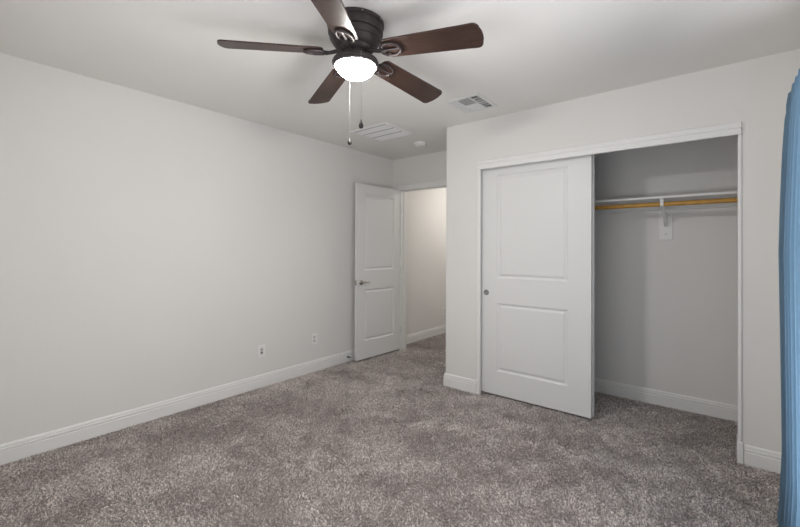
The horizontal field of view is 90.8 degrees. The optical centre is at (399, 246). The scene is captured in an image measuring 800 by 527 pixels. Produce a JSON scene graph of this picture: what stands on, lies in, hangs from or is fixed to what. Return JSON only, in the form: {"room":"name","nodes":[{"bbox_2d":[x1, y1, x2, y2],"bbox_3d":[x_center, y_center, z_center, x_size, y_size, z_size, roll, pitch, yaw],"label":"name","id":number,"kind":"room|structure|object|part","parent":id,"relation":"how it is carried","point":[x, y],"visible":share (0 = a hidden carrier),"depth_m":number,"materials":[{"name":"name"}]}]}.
{"room":"empty bedroom","nodes":[
{"label":"empty bedroom","id":0,"kind":"room"},
{"bbox_2d":[0,53,445,444],"bbox_3d":[-0.695,0.094,4.485,0.100,2.448,6.920,0,0,39],"label":"wall","id":1,"kind":"structure","parent":0,"point":[150,244],"depth_m":2.99,"materials":[{"name":"paint"}]},
{"bbox_2d":[0,349,354,464],"bbox_3d":[-1.472,1.248,3.441,0.012,0.122,4.336,0,0,39],"label":"baseboard","id":2,"kind":"structure","parent":1,"relation":"attached to","point":[12,451],"depth_m":2.94,"materials":[{"name":"white wood"}]},
{"bbox_2d":[258,344,264,357],"bbox_3d":[-1.287,0.972,3.670,0.009,0.118,0.074,0,0,39],"label":"wall outlet","id":3,"kind":"object","parent":1,"relation":"attached to","point":[261,348],"visible":1,"depth_m":3.67,"materials":[{"name":"white plastic"}]},
{"bbox_2d":[311,333,316,344],"bbox_3d":[-0.899,0.970,4.146,0.009,0.118,0.074,0,0,39],"label":"wall outlet","id":4,"kind":"object","parent":1,"relation":"attached to","point":[314,335],"visible":1,"depth_m":4.14,"materials":[{"name":"white plastic"}]},
{"bbox_2d":[354,183,399,360],"bbox_3d":[-0.255,0.291,4.765,0.138,2.018,0.757,0,0,42],"label":"door","id":5,"kind":"structure","parent":1,"relation":"in","point":[377,209],"depth_m":4.71,"materials":[{"name":"white wood"}]},
{"bbox_2d":[406,325,445,343],"bbox_3d":[1.166,1.274,5.764,1.170,0.122,2.369,0,0,39],"label":"baseboard","id":6,"kind":"structure","parent":1,"relation":"attached to","point":[417,336],"depth_m":5.69,"materials":[{"name":"white wood"}]},
{"bbox_2d":[0,333,779,526],"bbox_3d":[0.761,1.374,3.288,3.868,0.112,7.120,0,0,39],"label":"floor","id":7,"kind":"structure","parent":0,"point":[512,508],"depth_m":2.28,"materials":[{"name":"grey carpet"}]},
{"bbox_2d":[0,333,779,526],"bbox_3d":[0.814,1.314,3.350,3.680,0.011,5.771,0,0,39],"label":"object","id":8,"kind":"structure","parent":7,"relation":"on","point":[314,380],"depth_m":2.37,"materials":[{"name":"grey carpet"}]},
{"bbox_2d":[0,0,799,159],"bbox_3d":[0.772,-1.190,3.303,3.868,0.120,7.120,0,0,39],"label":"ceiling","id":9,"kind":"structure","parent":0,"point":[533,53],"depth_m":2.29,"materials":[{"name":"paint"}]},
{"bbox_2d":[217,0,483,144],"bbox_3d":[-0.195,-0.846,2.042,1.263,0.590,1.237,0,0,39],"label":"ceiling fan","id":10,"kind":"object","parent":9,"relation":"hanging from","point":[356,33],"visible":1,"depth_m":1.93,"materials":[{"name":"brown wood"}]},
{"bbox_3d":[-0.632,-0.982,1.945,0.497,0.007,0.147,-1,14,-11],"label":"fan blade","id":11,"kind":"part","parent":10,"relation":"part of","materials":[{"name":"brown wood"}]},
{"bbox_3d":[-0.424,-0.962,2.381,0.147,0.007,0.497,-16,3,-29],"label":"fan blade","id":12,"kind":"part","parent":10,"relation":"part of","materials":[{"name":"brown wood"}]},
{"bbox_3d":[-0.280,-0.967,1.613,0.147,0.007,0.497,14,5,6],"label":"fan blade","id":13,"kind":"part","parent":10,"relation":"part of","materials":[{"name":"brown wood"}]},
{"bbox_3d":[-0.228,-0.890,2.020,0.194,0.064,0.194,0,0,39],"label":"lamp shade","id":14,"kind":"part","parent":10,"relation":"part of","materials":[{"name":"white glass"}]},
{"bbox_3d":[0.054,-0.957,2.319,0.147,0.007,0.497,-19,-17,41],"label":"fan blade","id":15,"kind":"part","parent":10,"relation":"part of","materials":[{"name":"brown wood"}]},
{"bbox_3d":[0.143,-0.956,1.845,0.497,0.007,0.147,6,-12,25],"label":"fan blade","id":16,"kind":"part","parent":10,"relation":"part of","materials":[{"name":"brown wood"}]},
{"bbox_2d":[350,122,414,141],"bbox_3d":[-0.172,-1.125,3.910,0.460,0.010,0.450,0,0,39],"label":"ceiling vent","id":17,"kind":"object","parent":9,"relation":"in","point":[384,131],"visible":1,"depth_m":3.88,"materials":[{"name":"white metal"}]},
{"bbox_2d":[414,141,426,146],"bbox_3d":[0.223,-1.107,4.297,0.140,0.039,0.140,0,0,39],"label":"smoke detector","id":18,"kind":"object","parent":9,"relation":"attached to","point":[419,143],"visible":1,"depth_m":4.25,"materials":[{"name":"white plastic"}]},
{"bbox_2d":[445,93,497,113],"bbox_3d":[0.568,-1.127,3.127,0.290,0.011,0.330,0,0,39],"label":"ceiling vent","id":19,"kind":"object","parent":9,"relation":"in","point":[474,102],"visible":1,"depth_m":3.11,"materials":[{"name":"white metal"}]},
{"bbox_2d":[392,135,737,404],"bbox_3d":[1.403,0.101,3.982,3.788,2.448,0.116,0,0,39],"label":"wall","id":20,"kind":"structure","parent":0,"point":[666,310],"depth_m":3.27,"materials":[{"name":"paint"}]},
{"bbox_2d":[397,180,445,350],"bbox_3d":[0.346,0.297,4.830,0.801,2.056,0.129,0,0,39],"label":"trim","id":21,"kind":"structure","parent":20,"relation":"attached to","point":[403,192],"depth_m":5.05,"materials":[{"name":"white wood"}]},
{"bbox_2d":[659,198,672,239],"bbox_3d":[2.112,-0.212,3.160,0.096,0.315,0.298,0,0,39],"label":"shelf bracket","id":22,"kind":"object","parent":20,"relation":"attached to","point":[665,216],"visible":0.97,"depth_m":3.25,"materials":[{"name":"white metal"}]},
{"bbox_3d":[2.111,-0.268,3.159,0.024,0.205,0.277,0,0,39],"label":"bracket arm","id":23,"kind":"part","parent":22,"relation":"part of","materials":[{"name":"white metal"}]},
{"bbox_2d":[595,198,736,209],"bbox_3d":[1.696,-0.328,3.336,2.274,0.036,0.036,0,0,39],"label":"closet rod","id":24,"kind":"object","parent":22,"relation":"attached to","point":[722,200],"visible":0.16,"depth_m":3.02,"materials":[{"name":"brown wood"}]},
{"bbox_2d":[595,378,736,421],"bbox_3d":[1.667,1.261,3.300,2.278,0.122,0.622,0,0,39],"label":"baseboard","id":25,"kind":"structure","parent":20,"relation":"attached to","point":[651,396],"depth_m":3.24,"materials":[{"name":"white wood"}]},
{"bbox_2d":[595,191,736,213],"bbox_3d":[1.775,-0.345,3.433,2.277,0.085,0.302,0,0,39],"label":"closet shelf","id":26,"kind":"object","parent":20,"relation":"attached to","point":[731,194],"visible":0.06,"depth_m":3.15,"materials":[{"name":"white wood"}]},
{"bbox_2d":[446,49,799,452],"bbox_3d":[1.639,0.098,3.250,2.498,2.448,0.752,0,0,39],"label":"wall","id":27,"kind":"structure","parent":0,"point":[753,92],"depth_m":2.54,"materials":[{"name":"paint"}]},
{"bbox_2d":[443,373,475,393],"bbox_3d":[0.779,1.261,3.921,0.340,0.122,0.748,0,0,39],"label":"baseboard","id":28,"kind":"structure","parent":27,"relation":"attached to","point":[465,384],"depth_m":3.63,"materials":[{"name":"white wood"}]},
{"bbox_2d":[476,170,480,394],"bbox_3d":[0.736,0.303,3.566,0.038,2.031,0.136,0,0,39],"label":"trim","id":29,"kind":"structure","parent":27,"relation":"attached to","point":[478,371],"depth_m":3.51,"materials":[{"name":"white wood"}]},
{"bbox_2d":[481,155,592,417],"bbox_3d":[1.096,0.295,3.283,0.922,2.004,0.039,0,0,39],"label":"door","id":30,"kind":"structure","parent":27,"relation":"in","point":[536,218],"depth_m":3.24,"materials":[{"name":"white wood"}]},
{"bbox_2d":[592,154,594,416],"bbox_3d":[1.127,0.293,3.309,0.922,2.004,0.034,0,0,39],"label":"door","id":31,"kind":"structure","parent":27,"relation":"in","point":[593,202],"depth_m":3.01,"materials":[{"name":"white wood"}]},
{"bbox_2d":[477,121,740,169],"bbox_3d":[1.421,-0.723,3.012,1.800,0.078,0.139,0,0,39],"label":"trim","id":32,"kind":"structure","parent":27,"relation":"attached to","point":[734,128],"depth_m":2.80,"materials":[{"name":"white wood"}]},
{"bbox_2d":[737,130,743,463],"bbox_3d":[2.109,0.303,2.448,0.030,2.031,0.136,0,0,39],"label":"trim","id":33,"kind":"structure","parent":27,"relation":"attached to","point":[740,445],"depth_m":2.40,"materials":[{"name":"white wood"}]},
{"bbox_3d":[1.187,0.081,0.812,0.120,2.448,3.600,0,0,39],"label":"wall","id":34,"kind":"structure","parent":0,"visible":0},
{"bbox_2d":[744,444,781,473],"bbox_3d":[1.046,1.244,0.925,0.242,0.122,3.585,0,0,39],"label":"baseboard","id":35,"kind":"structure","parent":34,"relation":"attached to","point":[757,457],"depth_m":2.33,"materials":[{"name":"white wood"}]},
{"bbox_3d":[1.197,-0.660,0.973,0.066,0.060,2.110,0,0,39],"label":"curtain rod","id":36,"kind":"object","parent":34,"relation":"attached to","visible":0},
{"bbox_2d":[777,69,799,526],"bbox_3d":[1.611,0.296,1.593,0.087,2.003,0.660,0,0,39],"label":"curtain","id":37,"kind":"object","parent":36,"relation":"hanging from","point":[788,515],"visible":1,"depth_m":1.62,"materials":[{"name":"blue fabric"}]}
]}

